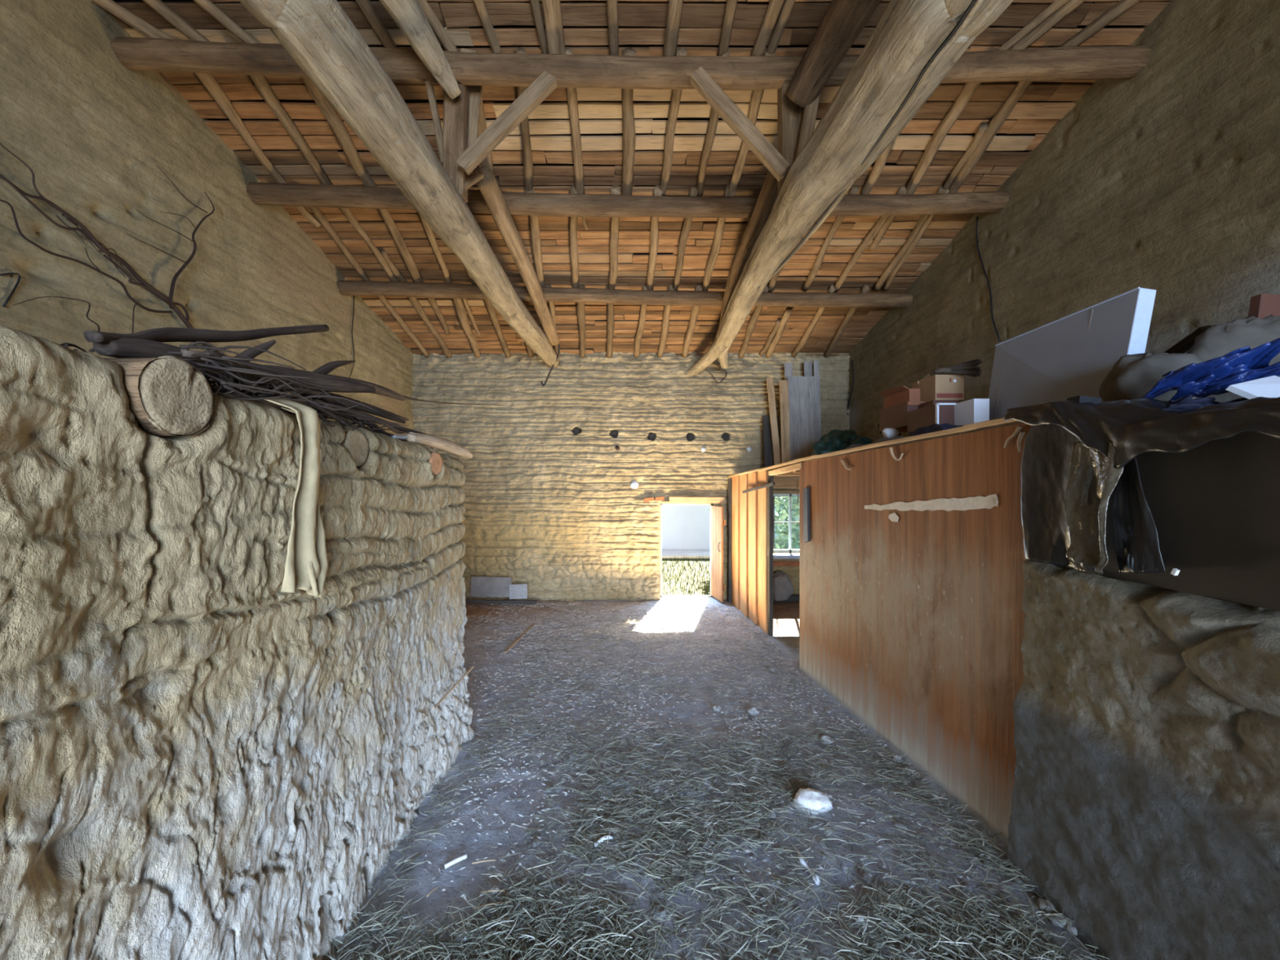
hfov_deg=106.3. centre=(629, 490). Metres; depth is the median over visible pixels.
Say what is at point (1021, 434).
dry rootlet
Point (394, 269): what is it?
rafter
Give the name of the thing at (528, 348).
rafter
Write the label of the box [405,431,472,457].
log
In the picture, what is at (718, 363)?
wire
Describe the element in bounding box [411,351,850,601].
wall
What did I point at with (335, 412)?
twig
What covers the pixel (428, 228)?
rafter
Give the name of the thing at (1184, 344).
plank
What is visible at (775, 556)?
window
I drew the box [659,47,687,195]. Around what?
rafter
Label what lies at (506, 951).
pebble
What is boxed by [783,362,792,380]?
board
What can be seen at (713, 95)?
brace
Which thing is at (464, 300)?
rafter
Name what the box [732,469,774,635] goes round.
wall
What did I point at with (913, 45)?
tie beam
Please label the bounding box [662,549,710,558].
path
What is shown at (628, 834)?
pebble
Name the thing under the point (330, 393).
branch
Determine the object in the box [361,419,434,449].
twig
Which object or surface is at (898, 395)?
carton
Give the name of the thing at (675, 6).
rafter
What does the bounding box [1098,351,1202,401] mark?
sack
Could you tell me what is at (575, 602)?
debris
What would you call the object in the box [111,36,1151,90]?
purlin
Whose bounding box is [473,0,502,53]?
rafter
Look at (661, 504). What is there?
door frame
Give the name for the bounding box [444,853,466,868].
stick
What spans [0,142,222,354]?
branch
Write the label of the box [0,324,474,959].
wall partition
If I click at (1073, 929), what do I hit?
stone
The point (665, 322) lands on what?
rafter
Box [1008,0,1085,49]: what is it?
rafter
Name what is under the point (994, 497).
plaster patch
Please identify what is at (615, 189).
rafter
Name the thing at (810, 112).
post
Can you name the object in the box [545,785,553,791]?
pebble
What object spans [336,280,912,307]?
purlin
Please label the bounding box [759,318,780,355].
rafter
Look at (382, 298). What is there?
rafter
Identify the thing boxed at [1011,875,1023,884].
pebble
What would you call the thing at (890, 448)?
dry rootlet
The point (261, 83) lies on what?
rafter
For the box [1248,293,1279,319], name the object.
box
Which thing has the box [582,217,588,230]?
rafter
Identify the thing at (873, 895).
pebble
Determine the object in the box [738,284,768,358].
rafter
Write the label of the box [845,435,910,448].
sack
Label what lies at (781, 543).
bush
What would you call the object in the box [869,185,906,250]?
rafter
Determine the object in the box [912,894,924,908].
pebble
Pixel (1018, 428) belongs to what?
dry rootlet
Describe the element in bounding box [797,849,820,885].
strip
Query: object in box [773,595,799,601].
plank
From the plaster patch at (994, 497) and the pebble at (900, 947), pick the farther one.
the plaster patch at (994, 497)
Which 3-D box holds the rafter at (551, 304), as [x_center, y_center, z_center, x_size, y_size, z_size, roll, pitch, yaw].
[-1.075,-2.326,6.763,0.090,0.438,1.690,0,0,-5]
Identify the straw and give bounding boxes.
[321,598,1110,959]
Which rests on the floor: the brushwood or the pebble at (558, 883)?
the pebble at (558, 883)
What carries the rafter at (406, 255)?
on the purlin at (404, 289)
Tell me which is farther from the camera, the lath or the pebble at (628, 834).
the lath
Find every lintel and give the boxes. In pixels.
[644,496,725,503]
[767,481,799,488]
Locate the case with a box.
[879,401,925,431]
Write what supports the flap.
on the platform
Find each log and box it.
[103,355,214,435]
[340,429,368,466]
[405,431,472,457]
[426,451,442,475]
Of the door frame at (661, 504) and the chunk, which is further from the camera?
the door frame at (661, 504)
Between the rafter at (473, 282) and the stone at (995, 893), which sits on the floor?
the stone at (995, 893)
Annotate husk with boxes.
[594,835,613,847]
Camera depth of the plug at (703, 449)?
7.61 m
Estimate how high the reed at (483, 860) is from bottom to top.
0.012 m
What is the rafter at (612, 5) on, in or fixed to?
on the purlin at (135, 54)
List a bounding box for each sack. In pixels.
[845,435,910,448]
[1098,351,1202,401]
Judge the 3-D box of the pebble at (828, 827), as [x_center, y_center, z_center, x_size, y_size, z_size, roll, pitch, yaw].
[1.018,1.738,2.461,0.035,0.015,0.050,0,0,12]
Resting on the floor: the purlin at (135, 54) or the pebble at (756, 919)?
the pebble at (756, 919)
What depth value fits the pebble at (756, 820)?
2.53 m
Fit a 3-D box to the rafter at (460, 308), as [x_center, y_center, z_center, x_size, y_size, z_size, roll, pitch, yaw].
[-2.306,-2.317,6.764,0.127,0.470,1.705,0,0,-8]
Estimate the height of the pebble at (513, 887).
0.018 m
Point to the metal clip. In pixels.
(1175, 571)
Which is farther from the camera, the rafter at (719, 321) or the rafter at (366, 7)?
the rafter at (719, 321)
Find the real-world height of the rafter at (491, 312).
0.460 m
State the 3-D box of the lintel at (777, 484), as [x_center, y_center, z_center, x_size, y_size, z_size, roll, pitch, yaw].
[2.600,-0.112,7.630,1.701,0.169,0.128,0,0,2]
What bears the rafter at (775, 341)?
attached to the ceiling
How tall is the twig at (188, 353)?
0.055 m
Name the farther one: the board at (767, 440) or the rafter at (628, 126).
the board at (767, 440)
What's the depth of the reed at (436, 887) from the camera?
2.05 m
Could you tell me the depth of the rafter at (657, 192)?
5.20 m
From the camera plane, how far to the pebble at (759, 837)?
2.37 m
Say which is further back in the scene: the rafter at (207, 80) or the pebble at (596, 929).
the rafter at (207, 80)
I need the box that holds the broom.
[933,359,982,377]
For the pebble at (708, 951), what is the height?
0.008 m
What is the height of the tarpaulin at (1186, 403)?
0.114 m
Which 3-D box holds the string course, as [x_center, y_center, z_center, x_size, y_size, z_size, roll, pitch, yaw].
[2.575,1.165,7.622,1.150,0.081,0.055,0,0,0]
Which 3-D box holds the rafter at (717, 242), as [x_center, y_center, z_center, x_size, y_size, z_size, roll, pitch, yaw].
[0.939,-2.663,5.239,0.116,0.420,1.499,0,0,0]
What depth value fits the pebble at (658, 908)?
1.99 m
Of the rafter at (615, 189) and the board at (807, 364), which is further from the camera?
the board at (807, 364)
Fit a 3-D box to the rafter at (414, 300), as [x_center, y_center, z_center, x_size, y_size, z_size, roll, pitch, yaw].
[-2.819,-2.324,6.765,0.113,0.465,1.694,0,0,-3]
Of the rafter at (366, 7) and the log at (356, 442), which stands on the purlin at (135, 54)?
the rafter at (366, 7)
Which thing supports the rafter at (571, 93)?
on the purlin at (308, 195)
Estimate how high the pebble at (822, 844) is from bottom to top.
0.017 m
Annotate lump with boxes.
[773,570,793,600]
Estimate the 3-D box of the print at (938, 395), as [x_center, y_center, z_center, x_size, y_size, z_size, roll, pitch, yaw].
[2.564,-0.757,3.848,0.210,0.035,0.004,0,0,0]
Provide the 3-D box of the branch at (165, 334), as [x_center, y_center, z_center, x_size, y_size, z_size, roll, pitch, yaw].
[-1.427,-0.593,1.776,0.085,0.498,1.376,0,0,-13]
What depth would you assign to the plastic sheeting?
1.84 m
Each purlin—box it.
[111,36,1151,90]
[246,182,1009,217]
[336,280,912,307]
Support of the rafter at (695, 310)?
on the purlin at (404, 289)
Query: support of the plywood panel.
on the floor
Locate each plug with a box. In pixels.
[630,480,639,488]
[701,446,706,452]
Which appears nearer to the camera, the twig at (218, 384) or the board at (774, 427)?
the twig at (218, 384)
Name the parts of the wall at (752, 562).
edge post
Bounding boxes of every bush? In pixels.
[708,496,799,549]
[777,496,799,549]
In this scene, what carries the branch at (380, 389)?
on the brushwood
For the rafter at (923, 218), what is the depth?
5.28 m
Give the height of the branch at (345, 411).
0.044 m
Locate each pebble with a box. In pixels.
[502,945,511,958]
[507,887,519,894]
[531,838,541,847]
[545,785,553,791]
[555,880,564,888]
[591,925,600,936]
[606,921,614,931]
[621,833,630,840]
[632,836,640,845]
[654,904,662,913]
[657,907,666,918]
[680,924,686,930]
[701,840,711,848]
[706,947,713,954]
[742,936,751,944]
[749,915,760,924]
[750,813,759,822]
[758,835,769,844]
[767,809,776,818]
[789,897,795,904]
[794,907,802,915]
[818,841,826,848]
[824,826,832,832]
[861,871,871,881]
[868,893,879,901]
[894,821,905,828]
[897,943,906,955]
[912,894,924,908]
[960,883,973,892]
[964,875,973,880]
[982,859,989,866]
[982,942,999,953]
[997,894,1008,901]
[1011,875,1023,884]
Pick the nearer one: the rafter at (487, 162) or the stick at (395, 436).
the stick at (395, 436)
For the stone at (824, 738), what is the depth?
3.31 m
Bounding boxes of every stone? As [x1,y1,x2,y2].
[712,705,721,712]
[747,707,759,715]
[819,735,833,744]
[891,754,902,763]
[902,767,913,774]
[987,886,998,894]
[1037,897,1056,913]
[1048,912,1066,928]
[1064,922,1077,935]
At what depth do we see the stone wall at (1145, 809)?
1.68 m
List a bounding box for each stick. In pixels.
[391,434,407,439]
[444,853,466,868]
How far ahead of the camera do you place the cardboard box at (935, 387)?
3.85 m
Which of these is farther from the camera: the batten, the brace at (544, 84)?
the batten
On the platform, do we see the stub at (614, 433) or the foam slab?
the foam slab
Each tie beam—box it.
[239,0,559,367]
[686,0,1013,376]
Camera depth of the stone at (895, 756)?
3.08 m
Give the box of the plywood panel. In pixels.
[799,422,1031,845]
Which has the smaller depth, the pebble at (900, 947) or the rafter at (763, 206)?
the pebble at (900, 947)
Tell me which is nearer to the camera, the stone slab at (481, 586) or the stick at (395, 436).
the stick at (395, 436)
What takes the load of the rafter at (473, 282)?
on the purlin at (404, 289)
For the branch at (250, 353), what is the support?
on the branch at (380, 389)
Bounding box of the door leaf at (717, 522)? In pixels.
[711,506,725,602]
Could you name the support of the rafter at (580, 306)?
on the purlin at (404, 289)
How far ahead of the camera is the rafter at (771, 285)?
5.78 m
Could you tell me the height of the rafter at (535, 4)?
0.474 m
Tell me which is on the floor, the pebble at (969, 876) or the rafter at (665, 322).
the pebble at (969, 876)
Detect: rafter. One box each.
[90,0,173,39]
[142,0,208,41]
[153,71,226,150]
[193,0,258,43]
[194,72,288,183]
[248,75,333,184]
[293,206,320,227]
[302,78,377,186]
[308,207,370,280]
[340,208,399,281]
[355,0,397,48]
[377,208,423,282]
[377,295,429,356]
[379,0,461,98]
[379,248,407,281]
[408,297,451,357]
[417,0,458,51]
[418,213,452,283]
[427,297,449,334]
[453,298,480,358]
[460,48,494,175]
[462,298,480,337]
[465,268,475,284]
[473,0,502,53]
[476,166,559,345]
[483,298,511,357]
[516,47,533,191]
[524,187,545,287]
[525,343,533,357]
[529,0,548,53]
[542,0,564,54]
[545,284,560,356]
[564,48,584,194]
[568,185,578,287]
[577,284,585,357]
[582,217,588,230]
[605,284,614,358]
[606,0,618,55]
[608,185,620,288]
[621,47,636,195]
[634,284,647,357]
[646,184,662,289]
[657,284,674,357]
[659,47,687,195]
[662,0,683,56]
[672,185,697,290]
[682,284,702,357]
[696,47,729,196]
[702,184,735,290]
[712,320,719,342]
[716,0,737,56]
[717,170,777,332]
[728,49,775,191]
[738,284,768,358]
[750,0,784,56]
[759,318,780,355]
[765,307,791,357]
[766,0,795,54]
[768,254,788,292]
[786,0,881,108]
[791,284,835,357]
[801,185,859,292]
[824,284,869,356]
[833,184,906,292]
[859,139,894,194]
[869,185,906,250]
[872,185,947,292]
[882,189,949,291]
[905,47,997,194]
[942,122,987,190]
[947,46,1048,193]
[997,0,1070,49]
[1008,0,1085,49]
[1058,0,1141,47]
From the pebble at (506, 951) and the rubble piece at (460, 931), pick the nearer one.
the pebble at (506, 951)
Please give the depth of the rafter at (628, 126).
3.95 m
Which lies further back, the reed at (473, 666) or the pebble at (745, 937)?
the reed at (473, 666)
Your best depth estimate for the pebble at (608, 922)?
1.91 m
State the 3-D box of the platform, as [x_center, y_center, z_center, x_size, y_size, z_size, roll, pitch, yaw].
[2.529,-0.254,3.775,1.983,0.274,7.550,0,0,0]
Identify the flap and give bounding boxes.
[1226,375,1279,399]
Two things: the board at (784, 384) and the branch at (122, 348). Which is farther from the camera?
the board at (784, 384)
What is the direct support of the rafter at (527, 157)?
on the purlin at (308, 195)
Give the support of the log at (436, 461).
attached to the wall partition at (202, 758)
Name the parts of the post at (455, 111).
timber strip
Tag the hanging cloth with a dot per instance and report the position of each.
(306, 566)
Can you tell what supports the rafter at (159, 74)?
on the purlin at (308, 195)
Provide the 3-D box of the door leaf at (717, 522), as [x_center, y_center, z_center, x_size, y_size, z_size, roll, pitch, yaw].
[1.378,0.990,7.607,0.097,1.460,0.512,0,0,-10]
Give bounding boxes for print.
[936,393,963,397]
[949,377,955,382]
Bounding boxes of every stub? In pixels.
[573,426,581,435]
[610,430,617,438]
[648,432,655,440]
[686,433,693,440]
[721,433,729,440]
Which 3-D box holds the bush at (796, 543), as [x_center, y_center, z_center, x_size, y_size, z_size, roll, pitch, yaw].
[4.294,0.360,10.926,1.967,2.847,2.091,0,0,0]
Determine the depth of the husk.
2.36 m
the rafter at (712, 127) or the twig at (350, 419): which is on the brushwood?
the twig at (350, 419)
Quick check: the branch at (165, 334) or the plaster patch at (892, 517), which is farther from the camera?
the plaster patch at (892, 517)
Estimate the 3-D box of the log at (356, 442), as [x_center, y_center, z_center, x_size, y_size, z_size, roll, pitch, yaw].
[-2.269,-0.178,2.023,2.264,0.166,0.169,0,0,0]
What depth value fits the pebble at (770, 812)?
2.56 m
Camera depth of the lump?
7.34 m
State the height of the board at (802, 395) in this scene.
1.468 m
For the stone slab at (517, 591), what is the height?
0.234 m
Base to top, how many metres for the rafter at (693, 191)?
0.403 m
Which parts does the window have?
sill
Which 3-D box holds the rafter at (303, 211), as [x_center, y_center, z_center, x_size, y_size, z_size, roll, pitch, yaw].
[-3.243,-2.784,4.721,0.095,0.173,0.470,0,0,10]
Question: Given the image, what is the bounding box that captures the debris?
[397,601,1037,906]
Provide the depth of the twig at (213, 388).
1.74 m
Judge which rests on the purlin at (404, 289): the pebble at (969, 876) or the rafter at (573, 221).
the rafter at (573, 221)
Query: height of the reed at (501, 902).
0.012 m
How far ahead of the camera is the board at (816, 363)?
7.35 m
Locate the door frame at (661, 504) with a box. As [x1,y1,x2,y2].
[660,503,719,596]
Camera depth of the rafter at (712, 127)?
4.08 m
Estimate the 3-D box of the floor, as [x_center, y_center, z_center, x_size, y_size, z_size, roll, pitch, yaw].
[0.025,1.757,0.970,7.050,0.059,13.940,0,0,0]
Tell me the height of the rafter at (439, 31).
0.486 m
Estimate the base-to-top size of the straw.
0.063 m
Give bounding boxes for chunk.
[793,787,832,815]
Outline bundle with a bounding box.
[1186,314,1279,377]
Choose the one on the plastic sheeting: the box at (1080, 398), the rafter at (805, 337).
the box at (1080, 398)
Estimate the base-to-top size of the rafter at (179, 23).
0.492 m
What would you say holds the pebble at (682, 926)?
on the floor
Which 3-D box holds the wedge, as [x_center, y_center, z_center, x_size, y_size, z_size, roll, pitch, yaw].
[-1.173,-2.273,3.540,0.058,0.266,0.241,0,0,29]
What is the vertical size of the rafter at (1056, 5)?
0.475 m
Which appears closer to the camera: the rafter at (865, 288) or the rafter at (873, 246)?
the rafter at (873, 246)
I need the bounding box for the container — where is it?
[954,398,989,425]
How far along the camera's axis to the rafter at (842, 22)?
2.98 m
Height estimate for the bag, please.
0.460 m
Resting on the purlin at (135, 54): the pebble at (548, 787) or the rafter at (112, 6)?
the rafter at (112, 6)
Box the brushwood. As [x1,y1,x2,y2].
[59,341,417,435]
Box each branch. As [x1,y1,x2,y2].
[0,142,222,354]
[83,324,329,343]
[93,337,375,392]
[234,339,275,361]
[254,364,406,400]
[293,386,405,423]
[304,398,431,435]
[313,360,355,374]
[324,391,408,421]
[404,395,506,405]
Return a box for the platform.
[728,417,1022,481]
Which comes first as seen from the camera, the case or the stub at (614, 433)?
the case
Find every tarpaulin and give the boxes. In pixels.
[1140,337,1279,399]
[1160,395,1248,411]
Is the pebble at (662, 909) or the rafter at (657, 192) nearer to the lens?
the pebble at (662, 909)
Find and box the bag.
[810,429,871,455]
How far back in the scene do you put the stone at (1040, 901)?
2.00 m
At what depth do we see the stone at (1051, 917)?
1.93 m
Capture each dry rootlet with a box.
[840,458,851,470]
[888,447,903,461]
[1003,426,1022,448]
[1017,431,1025,452]
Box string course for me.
[773,560,799,566]
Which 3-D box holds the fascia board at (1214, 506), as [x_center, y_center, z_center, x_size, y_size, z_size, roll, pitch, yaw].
[1.899,0.080,0.818,0.033,0.548,2.835,0,0,0]
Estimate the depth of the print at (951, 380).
3.85 m
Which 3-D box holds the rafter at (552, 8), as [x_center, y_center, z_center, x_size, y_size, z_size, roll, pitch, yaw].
[-0.487,-3.259,2.495,0.125,0.494,1.908,0,0,-1]
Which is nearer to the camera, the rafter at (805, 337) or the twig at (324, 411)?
the twig at (324, 411)
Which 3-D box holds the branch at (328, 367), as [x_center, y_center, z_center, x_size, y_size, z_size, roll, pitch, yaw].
[-1.540,-0.634,2.532,0.042,0.236,0.543,0,0,-9]
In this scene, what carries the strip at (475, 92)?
on the wedge
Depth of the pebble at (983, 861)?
2.23 m
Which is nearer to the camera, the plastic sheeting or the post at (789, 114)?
the plastic sheeting
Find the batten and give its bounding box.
[466,599,537,604]
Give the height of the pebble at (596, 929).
0.016 m
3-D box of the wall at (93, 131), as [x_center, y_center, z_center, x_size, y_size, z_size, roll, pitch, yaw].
[-3.607,-0.822,0.820,0.377,5.543,14.240,0,0,0]
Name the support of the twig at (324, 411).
on the brushwood
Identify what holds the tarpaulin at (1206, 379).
on the plastic sheeting
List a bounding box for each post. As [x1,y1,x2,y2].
[425,80,468,202]
[727,478,732,602]
[777,83,804,194]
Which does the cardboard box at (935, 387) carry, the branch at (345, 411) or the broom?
the broom
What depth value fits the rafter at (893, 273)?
5.33 m
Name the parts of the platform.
head rail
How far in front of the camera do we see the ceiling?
4.20 m
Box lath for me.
[502,624,534,653]
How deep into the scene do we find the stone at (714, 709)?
3.79 m
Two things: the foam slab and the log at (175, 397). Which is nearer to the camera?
the log at (175, 397)
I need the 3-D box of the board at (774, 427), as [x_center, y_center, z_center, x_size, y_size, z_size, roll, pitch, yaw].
[2.195,-0.982,7.312,0.088,1.487,0.233,0,0,-40]
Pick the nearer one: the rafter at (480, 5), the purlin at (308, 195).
the rafter at (480, 5)
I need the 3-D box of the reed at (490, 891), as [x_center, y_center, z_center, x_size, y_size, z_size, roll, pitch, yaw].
[-0.587,1.718,2.056,0.099,0.012,0.010,0,0,-3]
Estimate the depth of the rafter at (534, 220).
5.20 m
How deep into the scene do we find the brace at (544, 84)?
3.28 m
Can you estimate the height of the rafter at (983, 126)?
0.206 m
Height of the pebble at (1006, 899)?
0.011 m
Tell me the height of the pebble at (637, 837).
0.023 m
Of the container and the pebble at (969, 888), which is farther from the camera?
the container
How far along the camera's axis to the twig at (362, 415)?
2.22 m
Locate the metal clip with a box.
[1170,568,1180,575]
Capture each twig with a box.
[179,349,331,403]
[210,386,351,423]
[217,382,271,402]
[305,404,368,429]
[308,400,362,427]
[323,404,394,435]
[346,408,409,434]
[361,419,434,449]
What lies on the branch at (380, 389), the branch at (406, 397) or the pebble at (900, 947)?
the branch at (406, 397)
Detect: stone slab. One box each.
[470,576,511,597]
[509,583,528,599]
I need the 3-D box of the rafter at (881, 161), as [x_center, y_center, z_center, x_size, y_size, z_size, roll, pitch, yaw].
[2.166,-2.941,3.969,0.116,0.350,1.225,0,0,7]
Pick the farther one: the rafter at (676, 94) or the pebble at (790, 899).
the rafter at (676, 94)
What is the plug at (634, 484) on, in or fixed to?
attached to the wall at (553, 510)
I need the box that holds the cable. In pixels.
[796,479,799,505]
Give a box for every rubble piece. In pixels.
[455,928,471,942]
[490,884,499,894]
[854,913,866,924]
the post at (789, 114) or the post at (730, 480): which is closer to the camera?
the post at (789, 114)
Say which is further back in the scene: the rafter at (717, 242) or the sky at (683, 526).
the sky at (683, 526)
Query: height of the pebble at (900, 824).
0.019 m
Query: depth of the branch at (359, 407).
2.35 m
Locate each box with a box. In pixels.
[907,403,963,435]
[911,374,964,402]
[918,400,959,408]
[1066,395,1101,404]
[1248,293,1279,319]
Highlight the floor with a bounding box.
[333,596,1097,959]
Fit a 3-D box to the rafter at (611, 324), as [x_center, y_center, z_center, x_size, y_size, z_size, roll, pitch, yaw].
[-0.280,-2.314,6.767,0.119,0.464,1.693,0,0,-3]
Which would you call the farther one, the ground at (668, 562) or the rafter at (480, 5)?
the ground at (668, 562)
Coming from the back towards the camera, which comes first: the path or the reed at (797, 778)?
the path
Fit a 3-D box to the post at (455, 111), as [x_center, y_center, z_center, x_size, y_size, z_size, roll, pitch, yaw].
[-1.329,-2.571,3.441,0.298,0.940,0.237,0,0,0]
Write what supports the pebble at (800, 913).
on the floor
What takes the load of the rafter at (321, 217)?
on the purlin at (404, 289)
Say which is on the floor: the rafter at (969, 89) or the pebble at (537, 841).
the pebble at (537, 841)
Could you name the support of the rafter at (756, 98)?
on the purlin at (308, 195)
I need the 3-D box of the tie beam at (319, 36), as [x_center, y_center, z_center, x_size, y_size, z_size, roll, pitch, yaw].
[-1.384,-2.023,0.794,0.428,0.336,13.494,0,0,1]
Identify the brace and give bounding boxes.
[453,71,557,175]
[690,66,790,181]
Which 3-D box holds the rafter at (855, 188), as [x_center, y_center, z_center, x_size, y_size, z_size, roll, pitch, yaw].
[2.143,-2.662,5.240,0.093,0.402,1.498,0,0,3]
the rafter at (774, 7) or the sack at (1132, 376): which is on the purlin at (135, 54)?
the rafter at (774, 7)
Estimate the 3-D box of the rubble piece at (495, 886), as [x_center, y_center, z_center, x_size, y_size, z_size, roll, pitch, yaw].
[-0.587,1.736,2.088,0.037,0.030,0.028,0,0,-29]
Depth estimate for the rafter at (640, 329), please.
6.81 m
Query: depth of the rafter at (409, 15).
2.97 m
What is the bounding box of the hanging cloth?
[260,397,328,597]
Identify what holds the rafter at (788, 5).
on the purlin at (135, 54)
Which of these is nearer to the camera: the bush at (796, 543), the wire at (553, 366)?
the wire at (553, 366)
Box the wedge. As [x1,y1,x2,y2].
[464,169,484,189]
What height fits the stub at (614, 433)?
0.114 m
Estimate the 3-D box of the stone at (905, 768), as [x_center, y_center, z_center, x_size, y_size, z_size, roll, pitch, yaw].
[1.717,1.732,2.963,0.062,0.039,0.050,0,0,-32]
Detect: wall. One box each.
[0,0,414,443]
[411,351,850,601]
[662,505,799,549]
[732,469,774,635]
[846,0,1279,443]
[1006,560,1279,959]
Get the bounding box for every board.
[762,415,778,467]
[766,377,781,465]
[779,380,790,463]
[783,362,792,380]
[786,376,816,461]
[803,360,812,376]
[813,360,821,441]
[1053,431,1279,610]
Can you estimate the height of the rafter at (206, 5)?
0.484 m
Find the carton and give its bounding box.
[878,373,930,408]
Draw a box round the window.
[767,493,799,559]
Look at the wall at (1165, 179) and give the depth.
3.31 m
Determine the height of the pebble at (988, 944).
0.016 m
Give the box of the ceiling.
[108,0,1172,355]
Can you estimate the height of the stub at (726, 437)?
0.113 m
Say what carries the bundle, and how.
on the platform
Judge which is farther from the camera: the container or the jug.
the jug
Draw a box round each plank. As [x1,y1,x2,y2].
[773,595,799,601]
[1164,324,1211,353]
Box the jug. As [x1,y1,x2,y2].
[882,427,901,438]
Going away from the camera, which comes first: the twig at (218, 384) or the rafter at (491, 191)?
the twig at (218, 384)
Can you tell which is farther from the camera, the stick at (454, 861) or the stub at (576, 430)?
the stub at (576, 430)
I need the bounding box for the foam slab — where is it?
[988,286,1156,420]
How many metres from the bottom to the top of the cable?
0.422 m
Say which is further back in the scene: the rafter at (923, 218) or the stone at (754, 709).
the rafter at (923, 218)
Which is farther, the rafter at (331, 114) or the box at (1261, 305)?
the rafter at (331, 114)
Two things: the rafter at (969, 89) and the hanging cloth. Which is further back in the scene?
the rafter at (969, 89)
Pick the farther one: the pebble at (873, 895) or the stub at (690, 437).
the stub at (690, 437)
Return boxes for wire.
[540,332,559,386]
[705,363,727,382]
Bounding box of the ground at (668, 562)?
[662,558,710,595]
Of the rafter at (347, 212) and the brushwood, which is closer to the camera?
the brushwood
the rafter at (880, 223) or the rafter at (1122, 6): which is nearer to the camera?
the rafter at (1122, 6)
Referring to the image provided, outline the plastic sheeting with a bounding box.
[1004,396,1279,574]
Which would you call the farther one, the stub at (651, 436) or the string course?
the stub at (651, 436)
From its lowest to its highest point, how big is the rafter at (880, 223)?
0.411 m
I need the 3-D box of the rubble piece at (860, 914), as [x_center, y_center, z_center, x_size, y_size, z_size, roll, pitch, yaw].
[0.932,1.734,1.938,0.043,0.034,0.035,0,0,0]
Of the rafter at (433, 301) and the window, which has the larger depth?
the window
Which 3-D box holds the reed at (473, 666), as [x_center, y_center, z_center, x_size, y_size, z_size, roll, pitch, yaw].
[-1.095,1.226,3.015,0.010,0.015,0.630,0,0,1]
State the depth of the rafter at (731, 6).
3.21 m
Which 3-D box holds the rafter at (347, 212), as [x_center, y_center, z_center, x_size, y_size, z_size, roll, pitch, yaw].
[-2.821,-2.659,5.241,0.096,0.406,1.499,0,0,-2]
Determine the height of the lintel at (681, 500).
0.115 m
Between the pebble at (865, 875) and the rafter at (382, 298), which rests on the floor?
the pebble at (865, 875)
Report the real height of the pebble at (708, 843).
0.022 m
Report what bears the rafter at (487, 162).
on the purlin at (308, 195)
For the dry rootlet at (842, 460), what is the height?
0.095 m
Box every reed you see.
[426,885,438,897]
[433,665,474,709]
[471,859,496,864]
[473,901,511,909]
[480,889,504,893]
[787,773,803,787]
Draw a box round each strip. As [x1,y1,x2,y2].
[467,85,483,173]
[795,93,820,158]
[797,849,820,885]

